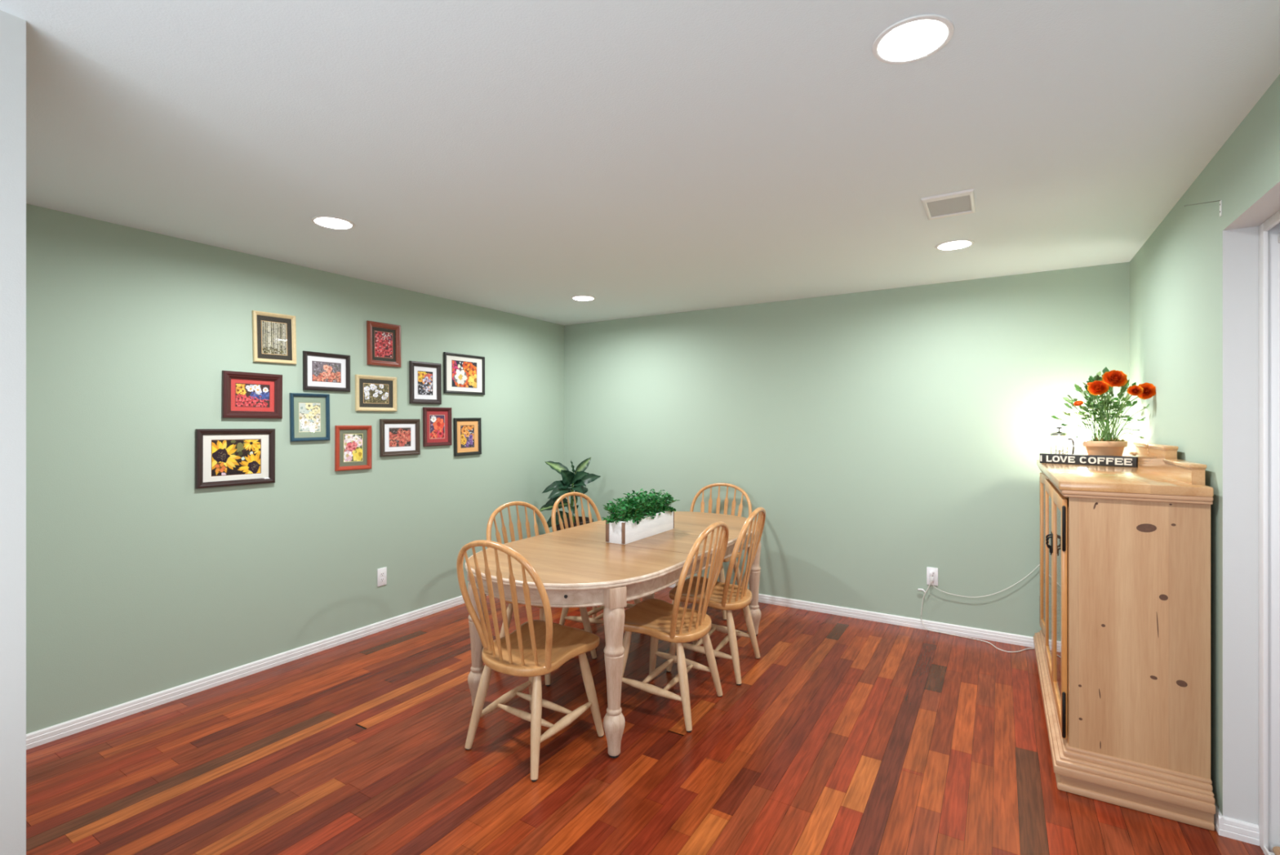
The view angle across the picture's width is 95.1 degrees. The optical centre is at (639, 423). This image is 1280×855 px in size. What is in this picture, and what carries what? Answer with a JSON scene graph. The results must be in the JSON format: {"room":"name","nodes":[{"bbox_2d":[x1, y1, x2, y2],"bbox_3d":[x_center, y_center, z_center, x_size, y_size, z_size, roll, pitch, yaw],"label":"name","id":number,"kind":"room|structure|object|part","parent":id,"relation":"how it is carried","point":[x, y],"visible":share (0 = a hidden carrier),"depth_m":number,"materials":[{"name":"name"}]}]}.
{"room":"dining room","nodes":[
{"label":"dining room","id":0,"kind":"room"},
{"bbox_2d":[0,9,26,854],"bbox_3d":[-2.502,0.233,1.974,2.270,2.440,0.124,0,0,32],"label":"wall partition","id":1,"kind":"structure","parent":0,"point":[12,28],"depth_m":1.41,"materials":[{"name":"white paint"}]},
{"bbox_2d":[26,203,564,733],"bbox_3d":[-1.892,0.233,4.128,0.120,2.440,4.374,0,0,32],"label":"wall","id":2,"kind":"structure","parent":0,"point":[141,581],"depth_m":3.23,"materials":[{"name":"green paint"}]},
{"bbox_2d":[195,428,275,488],"bbox_3d":[-2.295,0.189,3.337,0.021,0.323,0.403,0,0,32],"label":"framed picture","id":3,"kind":"object","parent":2,"relation":"attached to","point":[224,457],"visible":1,"depth_m":3.32,"materials":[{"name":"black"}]},
{"bbox_2d":[211,439,260,475],"bbox_3d":[-2.300,0.189,3.341,0.001,0.196,0.250,0,0,32],"label":"print","id":4,"kind":"object","parent":3,"relation":"attached to","point":[229,457],"depth_m":3.34,"materials":[{"name":"paper"}]},
{"bbox_2d":[222,370,282,418],"bbox_3d":[-2.251,-0.166,3.409,0.021,0.266,0.318,0,0,32],"label":"framed picture","id":5,"kind":"object","parent":2,"relation":"attached to","point":[244,394],"visible":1,"depth_m":3.40,"materials":[{"name":"brown wood"}]},
{"bbox_2d":[235,383,269,406],"bbox_3d":[-2.256,-0.166,3.412,0.001,0.128,0.178,0,0,32],"label":"print","id":6,"kind":"object","parent":5,"relation":"attached to","point":[246,394],"depth_m":3.41,"materials":[{"name":"paper"}]},
{"bbox_2d":[26,594,487,749],"bbox_3d":[-1.841,1.421,4.082,0.014,0.065,4.160,0,0,32],"label":"baseboard","id":7,"kind":"structure","parent":2,"relation":"attached to","point":[51,733],"depth_m":3.23,"materials":[{"name":"white paint"}]},
{"bbox_2d":[251,310,296,364],"bbox_3d":[-2.188,-0.515,3.510,0.021,0.298,0.242,0,1,32],"label":"framed picture","id":8,"kind":"object","parent":2,"relation":"attached to","point":[273,335],"visible":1,"depth_m":3.51,"materials":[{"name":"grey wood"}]},
{"bbox_2d":[262,320,286,355],"bbox_3d":[-2.194,-0.515,3.514,0.001,0.190,0.140,0,1,32],"label":"print","id":9,"kind":"object","parent":8,"relation":"attached to","point":[273,332],"depth_m":3.51,"materials":[{"name":"paper"}]},
{"bbox_2d":[288,392,329,441],"bbox_3d":[-2.077,-0.043,3.691,0.021,0.299,0.245,0,1,32],"label":"framed picture","id":10,"kind":"object","parent":2,"relation":"attached to","point":[309,413],"visible":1,"depth_m":3.69,"materials":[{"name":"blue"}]},
{"bbox_2d":[299,403,319,431],"bbox_3d":[-2.083,-0.043,3.694,0.001,0.178,0.130,0,1,32],"label":"print","id":11,"kind":"object","parent":10,"relation":"attached to","point":[309,413],"depth_m":3.69,"materials":[{"name":"paper"}]},
{"bbox_2d":[302,351,350,391],"bbox_3d":[-2.020,-0.336,3.784,0.021,0.244,0.306,0,0,32],"label":"framed picture","id":12,"kind":"object","parent":2,"relation":"attached to","point":[322,371],"visible":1,"depth_m":3.78,"materials":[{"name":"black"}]},
{"bbox_2d":[312,361,340,382],"bbox_3d":[-2.026,-0.336,3.787,0.001,0.124,0.186,0,0,32],"label":"print","id":13,"kind":"object","parent":12,"relation":"attached to","point":[322,371],"depth_m":3.78,"materials":[{"name":"paper"}]},
{"bbox_2d":[334,425,371,471],"bbox_3d":[-1.925,0.159,3.939,0.021,0.299,0.255,0,0,32],"label":"framed picture","id":14,"kind":"object","parent":2,"relation":"attached to","point":[353,443],"visible":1,"depth_m":3.94,"materials":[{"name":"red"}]},
{"bbox_2d":[343,434,362,461],"bbox_3d":[-1.930,0.159,3.942,0.001,0.182,0.132,0,0,32],"label":"print","id":15,"kind":"object","parent":14,"relation":"attached to","point":[353,443],"depth_m":3.94,"materials":[{"name":"paper"}]},
{"bbox_2d":[355,373,396,411],"bbox_3d":[-1.836,-0.213,4.083,0.021,0.246,0.311,0,0,32],"label":"framed picture","id":16,"kind":"object","parent":2,"relation":"attached to","point":[372,393],"visible":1,"depth_m":4.08,"materials":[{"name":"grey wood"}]},
{"bbox_2d":[363,383,388,403],"bbox_3d":[-1.841,-0.213,4.087,0.001,0.132,0.190,0,0,32],"label":"print","id":17,"kind":"object","parent":16,"relation":"attached to","point":[372,393],"depth_m":4.08,"materials":[{"name":"paper"}]},
{"bbox_2d":[377,566,386,586],"bbox_3d":[-1.818,1.076,4.126,0.008,0.124,0.072,0,0,32],"label":"wall outlet","id":18,"kind":"object","parent":2,"relation":"attached to","point":[381,572],"visible":1,"depth_m":4.12,"materials":[{"name":"white plastic"}]},
{"bbox_2d":[366,320,400,367],"bbox_3d":[-1.805,-0.561,4.134,0.021,0.303,0.259,0,1,32],"label":"framed picture","id":19,"kind":"object","parent":2,"relation":"attached to","point":[383,340],"visible":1,"depth_m":4.13,"materials":[{"name":"brown wood"}]},
{"bbox_2d":[374,330,392,357],"bbox_3d":[-1.810,-0.561,4.137,0.001,0.176,0.138,0,1,32],"label":"print","id":20,"kind":"object","parent":19,"relation":"attached to","point":[383,339],"depth_m":4.14,"materials":[{"name":"paper"}]},
{"bbox_2d":[379,418,420,456],"bbox_3d":[-1.736,0.096,4.246,0.021,0.266,0.326,0,0,32],"label":"framed picture","id":21,"kind":"object","parent":2,"relation":"attached to","point":[397,437],"visible":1,"depth_m":4.24,"materials":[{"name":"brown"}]},
{"bbox_2d":[389,427,410,446],"bbox_3d":[-1.741,0.096,4.250,0.001,0.132,0.176,0,0,32],"label":"print","id":22,"kind":"object","parent":21,"relation":"attached to","point":[398,437],"depth_m":4.25,"materials":[{"name":"paper"}]},
{"bbox_2d":[408,360,441,404],"bbox_3d":[-1.621,-0.310,4.433,0.021,0.316,0.279,0,0,32],"label":"framed picture","id":23,"kind":"object","parent":2,"relation":"attached to","point":[424,378],"visible":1,"depth_m":4.43,"materials":[{"name":"brown wood"}]},
{"bbox_2d":[417,371,432,394],"bbox_3d":[-1.627,-0.310,4.436,0.001,0.172,0.130,0,0,32],"label":"print","id":24,"kind":"object","parent":23,"relation":"attached to","point":[424,378],"depth_m":4.44,"materials":[{"name":"paper"}]},
{"bbox_2d":[422,407,452,446],"bbox_3d":[-1.563,0.020,4.527,0.021,0.298,0.260,0,0,32],"label":"framed picture","id":25,"kind":"object","parent":2,"relation":"attached to","point":[437,421],"visible":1,"depth_m":4.53,"materials":[{"name":"red wood"}]},
{"bbox_2d":[430,414,444,438],"bbox_3d":[-1.569,0.020,4.531,0.001,0.178,0.138,0,0,32],"label":"print","id":26,"kind":"object","parent":25,"relation":"attached to","point":[437,421],"depth_m":4.53,"materials":[{"name":"paper"}]},
{"bbox_2d":[443,351,484,395],"bbox_3d":[-1.421,-0.404,4.758,0.021,0.322,0.418,0,0,32],"label":"framed picture","id":27,"kind":"object","parent":2,"relation":"attached to","point":[463,374],"visible":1,"depth_m":4.75,"materials":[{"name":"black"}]},
{"bbox_2d":[452,360,476,387],"bbox_3d":[-1.427,-0.404,4.762,0.001,0.206,0.256,0,0,32],"label":"print","id":28,"kind":"object","parent":27,"relation":"attached to","point":[464,371],"depth_m":4.76,"materials":[{"name":"paper"}]},
{"bbox_2d":[453,417,481,456],"bbox_3d":[-1.405,0.102,4.785,0.021,0.305,0.277,0,1,32],"label":"framed picture","id":29,"kind":"object","parent":2,"relation":"attached to","point":[467,431],"visible":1,"depth_m":4.79,"materials":[{"name":"brown"}]},
{"bbox_2d":[461,425,474,447],"bbox_3d":[-1.411,0.102,4.788,0.001,0.176,0.136,0,1,32],"label":"print","id":30,"kind":"object","parent":29,"relation":"attached to","point":[467,431],"depth_m":4.79,"materials":[{"name":"paper"}]},
{"bbox_2d":[0,0,1279,324],"bbox_3d":[-0.298,-1.047,0.565,7.500,0.120,8.850,0,0,32],"label":"ceiling","id":31,"kind":"structure","parent":0,"point":[522,157],"depth_m":1.95,"materials":[{"name":"white paint"}]},
{"bbox_2d":[311,215,355,229],"bbox_3d":[-1.502,-1.009,2.866,0.191,0.056,0.191,0,0,32],"label":"recessed light","id":32,"kind":"object","parent":31,"relation":"in","point":[326,221],"visible":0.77,"depth_m":2.89,"materials":[{"name":"white glass"}]},
{"bbox_2d":[571,295,595,301],"bbox_3d":[-0.443,-1.009,4.581,0.191,0.056,0.191,0,0,32],"label":"recessed light","id":33,"kind":"object","parent":31,"relation":"in","point":[583,298],"visible":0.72,"depth_m":4.63,"materials":[{"name":"white glass"}]},
{"bbox_2d":[871,13,954,64],"bbox_3d":[0.699,-1.009,1.505,0.191,0.056,0.191,0,0,32],"label":"recessed light","id":34,"kind":"object","parent":31,"relation":"in","point":[917,37],"visible":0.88,"depth_m":1.51,"materials":[{"name":"white glass"}]},
{"bbox_2d":[920,188,976,220],"bbox_3d":[1.393,-0.982,2.635,0.200,0.013,0.298,0,0,32],"label":"ceiling vent","id":35,"kind":"object","parent":31,"relation":"in","point":[960,202],"visible":1,"depth_m":2.62,"materials":[{"name":"white metal"}]},
{"bbox_2d":[934,239,974,250],"bbox_3d":[1.731,-1.009,3.222,0.191,0.056,0.191,0,0,32],"label":"recessed light","id":36,"kind":"object","parent":31,"relation":"in","point":[959,243],"visible":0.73,"depth_m":3.25,"materials":[{"name":"white glass"}]},
{"bbox_2d":[26,586,1271,854],"bbox_3d":[-0.334,1.478,0.587,7.583,0.050,8.850,0,0,32],"label":"floor","id":37,"kind":"structure","parent":0,"point":[845,735],"depth_m":2.50,"materials":[{"name":"brown wood"}]},
{"bbox_2d":[456,539,604,781],"bbox_3d":[-0.497,0.971,2.656,0.544,0.964,0.513,0,0,34],"label":"dining chair","id":38,"kind":"object","parent":37,"relation":"on","point":[536,648],"visible":1,"depth_m":2.58,"materials":[{"name":"brown wood"}]},
{"bbox_3d":[-0.722,1.249,2.636,0.129,0.403,0.045,0,0,-22],"label":"leg","id":39,"kind":"part","parent":38,"relation":"part of","materials":[{"name":"brown wood"}]},
{"bbox_3d":[-0.536,1.238,2.928,0.044,0.425,0.126,0,0,-13],"label":"leg","id":40,"kind":"part","parent":38,"relation":"part of","materials":[{"name":"brown wood"}]},
{"bbox_3d":[-0.434,1.249,2.439,0.045,0.403,0.129,0,0,1],"label":"leg","id":41,"kind":"part","parent":38,"relation":"part of","materials":[{"name":"brown wood"}]},
{"bbox_3d":[-0.478,1.026,2.683,0.457,0.074,0.446,0,0,34],"label":"seat","id":42,"kind":"part","parent":38,"relation":"part of","materials":[{"name":"brown wood"}]},
{"bbox_3d":[-0.229,1.238,2.717,0.126,0.425,0.044,0,0,-8],"label":"leg","id":43,"kind":"part","parent":38,"relation":"part of","materials":[{"name":"brown wood"}]},
{"bbox_2d":[486,501,596,685],"bbox_3d":[-0.599,0.971,3.566,0.513,0.964,0.544,0,0,32],"label":"dining chair","id":44,"kind":"object","parent":37,"relation":"on","point":[584,613],"visible":0.31,"depth_m":3.60,"materials":[{"name":"brown wood"}]},
{"bbox_3d":[-0.812,1.249,3.493,0.129,0.403,0.045,0,0,-2],"label":"leg","id":45,"kind":"part","parent":44,"relation":"part of","materials":[{"name":"brown wood"}]},
{"bbox_3d":[-0.570,1.026,3.549,0.446,0.074,0.457,0,0,32],"label":"seat","id":46,"kind":"part","parent":44,"relation":"part of","materials":[{"name":"brown wood"}]},
{"bbox_3d":[-0.630,1.249,3.790,0.045,0.403,0.129,0,0,-25],"label":"leg","id":47,"kind":"part","parent":44,"relation":"part of","materials":[{"name":"brown wood"}]},
{"bbox_3d":[-0.524,1.238,3.302,0.044,0.425,0.126,0,0,-11],"label":"leg","id":48,"kind":"part","parent":44,"relation":"part of","materials":[{"name":"brown wood"}]},
{"bbox_3d":[-0.329,1.238,3.620,0.126,0.425,0.044,0,0,-16],"label":"leg","id":49,"kind":"part","parent":44,"relation":"part of","materials":[{"name":"brown wood"}]},
{"bbox_2d":[539,457,600,530],"bbox_3d":[-0.612,0.877,5.200,0.517,1.153,0.543,0,0,32],"label":"plant","id":50,"kind":"object","parent":37,"relation":"on","point":[580,478],"visible":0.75,"depth_m":5.13,"materials":[{"name":"green plant"}]},
{"bbox_3d":[-0.599,0.679,5.190,0.039,0.453,0.103,0,0,-6],"label":"stem","id":51,"kind":"part","parent":50,"relation":"part of","materials":[{"name":"green plant"}]},
{"bbox_3d":[-0.598,1.151,5.215,0.364,0.605,0.364,0,0,32],"label":"planter","id":52,"kind":"part","parent":50,"relation":"part of","materials":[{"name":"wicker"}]},
{"bbox_2d":[551,491,639,641],"bbox_3d":[-0.292,0.971,4.076,0.513,0.964,0.544,0,0,32],"label":"dining chair","id":53,"kind":"object","parent":37,"relation":"on","point":[594,620],"visible":0.39,"depth_m":4.10,"materials":[{"name":"brown wood"}]},
{"bbox_3d":[-0.505,1.249,4.003,0.129,0.403,0.045,0,0,-2],"label":"leg","id":54,"kind":"part","parent":53,"relation":"part of","materials":[{"name":"brown wood"}]},
{"bbox_3d":[-0.323,1.249,4.300,0.045,0.403,0.129,0,0,-25],"label":"leg","id":55,"kind":"part","parent":53,"relation":"part of","materials":[{"name":"brown wood"}]},
{"bbox_3d":[-0.022,1.238,4.129,0.126,0.425,0.044,0,0,-16],"label":"leg","id":56,"kind":"part","parent":53,"relation":"part of","materials":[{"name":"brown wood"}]},
{"bbox_2d":[464,511,761,757],"bbox_3d":[-0.025,1.065,3.519,1.082,0.775,2.230,0,0,32],"label":"dining table","id":57,"kind":"object","parent":37,"relation":"on","point":[576,566],"visible":0.66,"depth_m":2.86,"materials":[{"name":"brown wood"}]},
{"bbox_3d":[-0.836,1.074,3.010,0.096,0.734,0.096,0,0,12],"label":"leg","id":58,"kind":"part","parent":57,"relation":"part of","materials":[{"name":"brown wood"}]},
{"bbox_3d":[-0.025,0.693,3.519,1.082,0.029,2.230,0,0,32],"label":"edge moulding","id":59,"kind":"part","parent":57,"relation":"part of","materials":[{"name":"brown wood"}]},
{"bbox_3d":[-0.113,1.074,2.566,0.096,0.734,0.096,0,0,-39],"label":"leg","id":60,"kind":"part","parent":57,"relation":"part of","materials":[{"name":"brown wood"}]},
{"bbox_2d":[601,488,679,544],"bbox_3d":[0.002,0.534,3.577,0.262,0.287,0.680,0,0,30],"label":"planter box","id":61,"kind":"object","parent":57,"relation":"on","point":[646,515],"visible":1,"depth_m":3.45,"materials":[{"name":"wood"}]},
{"bbox_3d":[0.063,1.074,4.472,0.096,0.734,0.096,0,0,-39],"label":"leg","id":62,"kind":"part","parent":57,"relation":"part of","materials":[{"name":"wood"}]},
{"bbox_3d":[0.785,1.074,4.028,0.096,0.734,0.096,0,0,12],"label":"leg","id":63,"kind":"part","parent":57,"relation":"part of","materials":[{"name":"brown wood"}]},
{"bbox_2d":[622,520,728,732],"bbox_3d":[0.169,0.971,3.037,0.513,0.964,0.544,0,0,29],"label":"dining chair","id":64,"kind":"object","parent":37,"relation":"on","point":[659,619],"visible":0.93,"depth_m":2.95,"materials":[{"name":"brown wood"}]},
{"bbox_3d":[-0.097,1.238,2.969,0.126,0.425,0.044,0,0,-19],"label":"leg","id":65,"kind":"part","parent":64,"relation":"part of","materials":[{"name":"brown wood"}]},
{"bbox_3d":[0.081,1.238,3.297,0.044,0.425,0.126,0,0,-14],"label":"leg","id":66,"kind":"part","parent":64,"relation":"part of","materials":[{"name":"brown wood"}]},
{"bbox_3d":[0.140,1.026,3.053,0.446,0.074,0.457,0,0,29],"label":"seat","id":67,"kind":"part","parent":64,"relation":"part of","materials":[{"name":"brown wood"}]},
{"bbox_3d":[0.212,1.249,2.815,0.045,0.403,0.129,0,0,-28],"label":"leg","id":68,"kind":"part","parent":64,"relation":"part of","materials":[{"name":"brown wood"}]},
{"bbox_3d":[0.379,1.249,3.121,0.129,0.403,0.045,0,0,-5],"label":"leg","id":69,"kind":"part","parent":64,"relation":"part of","materials":[{"name":"brown wood"}]},
{"bbox_2d":[671,482,751,620],"bbox_3d":[0.569,0.971,4.659,0.544,0.964,0.513,0,0,32],"label":"dining chair","id":70,"kind":"object","parent":37,"relation":"on","point":[722,576],"visible":0.38,"depth_m":4.79,"materials":[{"name":"brown wood"}]},
{"bbox_3d":[0.622,1.238,4.390,0.044,0.425,0.126,0,0,-16],"label":"leg","id":71,"kind":"part","parent":70,"relation":"part of","materials":[{"name":"brown wood"}]},
{"bbox_3d":[0.551,1.026,4.631,0.457,0.074,0.446,0,0,32],"label":"seat","id":72,"kind":"part","parent":70,"relation":"part of","materials":[{"name":"brown wood"}]},
{"bbox_3d":[0.792,1.249,4.690,0.129,0.403,0.045,0,0,-25],"label":"leg","id":73,"kind":"part","parent":70,"relation":"part of","materials":[{"name":"brown wood"}]},
{"bbox_2d":[666,506,765,684],"bbox_3d":[0.477,0.971,3.531,0.513,0.964,0.544,0,0,26],"label":"dining chair","id":74,"kind":"object","parent":37,"relation":"on","point":[726,596],"visible":0.83,"depth_m":3.41,"materials":[{"name":"brown wood"}]},
{"bbox_3d":[0.214,1.238,3.452,0.126,0.425,0.044,0,0,-21],"label":"leg","id":75,"kind":"part","parent":74,"relation":"part of","materials":[{"name":"brown wood"}]},
{"bbox_3d":[0.378,1.238,3.787,0.044,0.425,0.126,0,0,-17],"label":"leg","id":76,"kind":"part","parent":74,"relation":"part of","materials":[{"name":"brown wood"}]},
{"bbox_3d":[0.447,1.026,3.545,0.446,0.074,0.457,0,0,26],"label":"seat","id":77,"kind":"part","parent":74,"relation":"part of","materials":[{"name":"brown wood"}]},
{"bbox_3d":[0.530,1.249,3.311,0.045,0.403,0.129,0,0,-30],"label":"leg","id":78,"kind":"part","parent":74,"relation":"part of","materials":[{"name":"brown wood"}]},
{"bbox_3d":[0.683,1.249,3.624,0.129,0.403,0.045,0,0,-7],"label":"leg","id":79,"kind":"part","parent":74,"relation":"part of","materials":[{"name":"brown wood"}]},
{"bbox_2d":[917,571,1034,652],"bbox_3d":[2.219,1.243,3.908,0.687,0.417,0.164,0,0,34],"label":"charging cable","id":80,"kind":"object","parent":37,"relation":"on","point":[931,572],"visible":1,"depth_m":4.08,"materials":[{"name":"white plastic"}]},
{"bbox_2d":[1033,441,1215,830],"bbox_3d":[2.284,0.774,2.916,0.471,1.358,1.685,0,0,32],"label":"cabinet","id":81,"kind":"object","parent":37,"relation":"on","point":[1122,644],"visible":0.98,"depth_m":2.24,"materials":[{"name":"brown wood"}]},
{"bbox_3d":[2.404,0.785,3.453,0.003,0.853,0.414,0,0,28],"label":"door glass","id":82,"kind":"part","parent":81,"relation":"part of","materials":[{"name":"clear glass"}]},
{"bbox_3d":[2.404,0.785,3.452,0.018,0.965,0.510,0,0,28],"label":"door frame","id":83,"kind":"part","parent":81,"relation":"part of","materials":[{"name":"orange wood"}]},
{"bbox_3d":[1.977,0.570,2.830,0.026,0.103,0.028,0,0,32],"label":"handle","id":84,"kind":"part","parent":81,"relation":"part of","materials":[{"name":"black metal"}]},
{"bbox_3d":[2.115,0.785,3.017,0.003,0.853,0.419,0,0,32],"label":"door glass","id":85,"kind":"part","parent":81,"relation":"part of","materials":[{"name":"clear glass"}]},
{"bbox_3d":[1.945,0.570,2.777,0.026,0.103,0.028,0,0,32],"label":"handle","id":86,"kind":"part","parent":81,"relation":"part of","materials":[{"name":"black metal"}]},
{"bbox_3d":[2.115,0.785,3.017,0.018,0.965,0.515,0,0,32],"label":"door frame","id":87,"kind":"part","parent":81,"relation":"part of","materials":[{"name":"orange wood"}]},
{"bbox_3d":[2.136,0.788,3.007,0.021,1.000,1.540,0,0,32],"label":"frame","id":88,"kind":"part","parent":81,"relation":"part of","materials":[{"name":"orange wood"}]},
{"bbox_3d":[1.843,0.785,2.574,0.003,0.853,0.409,0,0,32],"label":"door glass","id":89,"kind":"part","parent":81,"relation":"part of","materials":[{"name":"clear glass"}]},
{"bbox_3d":[1.843,0.785,2.573,0.018,0.965,0.505,0,0,32],"label":"door frame","id":90,"kind":"part","parent":81,"relation":"part of","materials":[{"name":"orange wood"}]},
{"bbox_2d":[1049,426,1074,453],"bbox_3d":[2.525,0.122,3.515,0.111,0.207,0.094,0,0,-17],"label":"press","id":91,"kind":"object","parent":81,"relation":"on","point":[1059,433],"visible":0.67,"depth_m":3.49,"materials":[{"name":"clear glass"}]},
{"bbox_3d":[2.516,0.056,3.512,0.094,0.027,0.094,0,0,32],"label":"lid","id":92,"kind":"part","parent":91,"relation":"part of","materials":[{"name":"silver metal"}]},
{"bbox_3d":[2.516,0.176,3.512,0.090,0.100,0.090,0,0,32],"label":"frame","id":93,"kind":"part","parent":91,"relation":"part of","materials":[{"name":"silver metal"}]},
{"bbox_3d":[2.575,0.143,3.494,0.032,0.115,0.010,0,0,17],"label":"handle","id":94,"kind":"part","parent":91,"relation":"part of","materials":[{"name":"black metal"}]},
{"bbox_2d":[1078,428,1091,454],"bbox_3d":[2.666,0.128,3.508,0.092,0.196,0.092,0,0,32],"label":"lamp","id":95,"kind":"object","parent":81,"relation":"on","point":[1081,432],"visible":0.38,"depth_m":3.50,"materials":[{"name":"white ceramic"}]},
{"bbox_3d":[2.666,0.069,3.508,0.064,0.078,0.064,0,0,32],"label":"bulb","id":96,"kind":"part","parent":95,"relation":"part of","materials":[{"name":"beige"}]},
{"bbox_2d":[1040,453,1137,466],"bbox_3d":[2.464,0.198,3.232,0.029,0.056,0.442,0,0,-37],"label":"coffee sign","id":97,"kind":"object","parent":81,"relation":"on","point":[1068,459],"visible":1,"depth_m":3.21,"materials":[{"name":"black wood"}]},
{"bbox_2d":[1051,366,1155,456],"bbox_3d":[2.540,-0.049,3.252,0.431,0.550,0.513,0,0,32],"label":"flower pot","id":98,"kind":"object","parent":81,"relation":"on","point":[1097,385],"visible":0.99,"depth_m":3.25,"materials":[{"name":"ceramic"}]},
{"bbox_3d":[2.468,-0.118,3.296,0.042,0.033,0.047,0,0,-7],"label":"flower","id":99,"kind":"part","parent":98,"relation":"part of","materials":[{"name":"orange plant"}]},
{"bbox_3d":[2.525,-0.200,3.227,0.079,0.084,0.076,0,0,-1],"label":"flower","id":100,"kind":"part","parent":98,"relation":"part of","materials":[{"name":"orange plant"}]},
{"bbox_3d":[2.596,0.160,3.270,0.197,0.132,0.197,0,0,32],"label":"pot","id":101,"kind":"part","parent":98,"relation":"part of","materials":[{"name":"ceramic"}]},
{"bbox_3d":[2.614,-0.253,3.221,0.111,0.100,0.078,0,0,32],"label":"flower","id":102,"kind":"part","parent":98,"relation":"part of","materials":[{"name":"orange plant"}]},
{"bbox_3d":[2.526,-0.172,2.984,0.063,0.058,0.041,0,0,32],"label":"flower","id":103,"kind":"part","parent":98,"relation":"part of","materials":[{"name":"orange plant"}]},
{"bbox_3d":[2.577,-0.169,2.989,0.050,0.088,0.088,0,0,-31],"label":"flower","id":104,"kind":"part","parent":98,"relation":"part of","materials":[{"name":"orange plant"}]},
{"bbox_3d":[2.295,0.275,2.909,0.444,0.030,1.632,0,0,32],"label":"cornice","id":105,"kind":"part","parent":81,"relation":"part of","materials":[{"name":"brown wood"}]},
{"bbox_3d":[2.751,0.189,3.275,0.050,0.077,0.440,0,0,32],"label":"gallery rail","id":106,"kind":"part","parent":81,"relation":"part of","materials":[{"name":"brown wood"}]},
{"bbox_3d":[1.896,0.793,2.238,0.416,1.060,0.020,0,0,32],"label":"panel","id":107,"kind":"part","parent":81,"relation":"part of","materials":[{"name":"brown wood"}]},
{"bbox_3d":[2.468,0.161,2.814,0.050,0.132,0.680,0,0,32],"label":"gallery rail","id":108,"kind":"part","parent":81,"relation":"part of","materials":[{"name":"brown wood"}]},
{"bbox_3d":[2.187,0.189,2.357,0.050,0.077,0.415,0,0,32],"label":"gallery rail","id":109,"kind":"part","parent":81,"relation":"part of","materials":[{"name":"brown wood"}]},
{"bbox_2d":[564,262,1129,636],"bbox_3d":[1.269,0.233,4.683,4.686,2.440,0.120,0,0,32],"label":"wall","id":110,"kind":"structure","parent":0,"point":[882,437],"depth_m":4.34,"materials":[{"name":"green paint"}]},
{"bbox_2d":[668,582,1034,647],"bbox_3d":[1.107,1.421,4.704,4.386,0.065,0.014,0,0,32],"label":"baseboard","id":111,"kind":"structure","parent":110,"relation":"attached to","point":[1012,638],"depth_m":4.22,"materials":[{"name":"white paint"}]},
{"bbox_2d":[926,566,937,585],"bbox_3d":[2.059,1.072,4.122,0.072,0.124,0.008,0,0,32],"label":"wall outlet","id":112,"kind":"object","parent":110,"relation":"attached to","point":[935,570],"visible":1,"depth_m":4.12,"materials":[{"name":"white plastic"}]},
{"bbox_2d":[929,564,1039,597],"bbox_3d":[2.315,1.036,3.944,0.648,0.288,0.028,0,0,32],"label":"power cord","id":113,"kind":"object","parent":110,"relation":"attached to","point":[932,577],"visible":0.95,"depth_m":3.95,"materials":[{"name":"white plastic"}]},
{"bbox_2d":[1129,74,1279,824],"bbox_3d":[1.580,0.233,1.021,0.277,2.440,5.794,0,0,32],"label":"wall","id":114,"kind":"structure","parent":0,"point":[1193,282],"depth_m":2.07,"materials":[{"name":"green paint"}]},
{"bbox_2d":[1184,200,1222,216],"bbox_3d":[2.031,-0.770,2.113,0.098,0.056,0.016,0,0,32],"label":"wall bracket","id":115,"kind":"object","parent":114,"relation":"attached to","point":[1220,201],"visible":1,"depth_m":2.09,"materials":[{"name":"white metal"}]},
{"bbox_3d":[2.031,-0.796,2.113,0.098,0.004,0.006,0,0,32],"label":"arm","id":116,"kind":"part","parent":115,"relation":"part of","materials":[{"name":"grey metal"}]},
{"bbox_3d":[2.071,-0.769,2.089,0.004,0.055,0.016,0,0,32],"label":"mounting plate","id":117,"kind":"part","parent":115,"relation":"part of","materials":[{"name":"white metal"}]},
{"bbox_2d":[1213,802,1223,834],"bbox_3d":[2.513,1.421,2.816,0.014,0.065,1.758,0,0,32],"label":"baseboard","id":118,"kind":"structure","parent":114,"relation":"attached to","point":[1217,811],"depth_m":2.09,"materials":[{"name":"white paint"}]},
{"bbox_2d":[1217,814,1259,845],"bbox_3d":[2.094,1.421,2.048,0.101,0.065,0.014,0,0,32],"label":"baseboard","id":119,"kind":"object","parent":114,"relation":"attached to","point":[1232,828],"visible":1,"depth_m":2.04,"materials":[{"name":"white paint"}]},
{"bbox_2d":[1257,209,1279,854],"bbox_3d":[1.702,0.384,1.154,0.168,2.138,1.948,0,0,32],"label":"door","id":120,"kind":"structure","parent":114,"relation":"in","point":[1268,248],"depth_m":1.98,"materials":[{"name":"white paint"}]},
{"bbox_2d":[1272,845,1279,854],"bbox_3d":[1.689,1.429,1.228,0.029,0.030,1.720,0,0,32],"label":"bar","id":121,"kind":"object","parent":120,"relation":"on","point":[1276,850],"visible":1,"depth_m":1.95,"materials":[{"name":"beige wood"}]},
{"bbox_2d":[1277,233,1279,243],"bbox_3d":[1.695,0.371,1.177,0.060,2.045,1.837,0,0,32],"label":"vertical blind","id":122,"kind":"object","parent":114,"relation":"attached to","point":[1278,235],"visible":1,"depth_m":1.97,"materials":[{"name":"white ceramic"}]}
]}

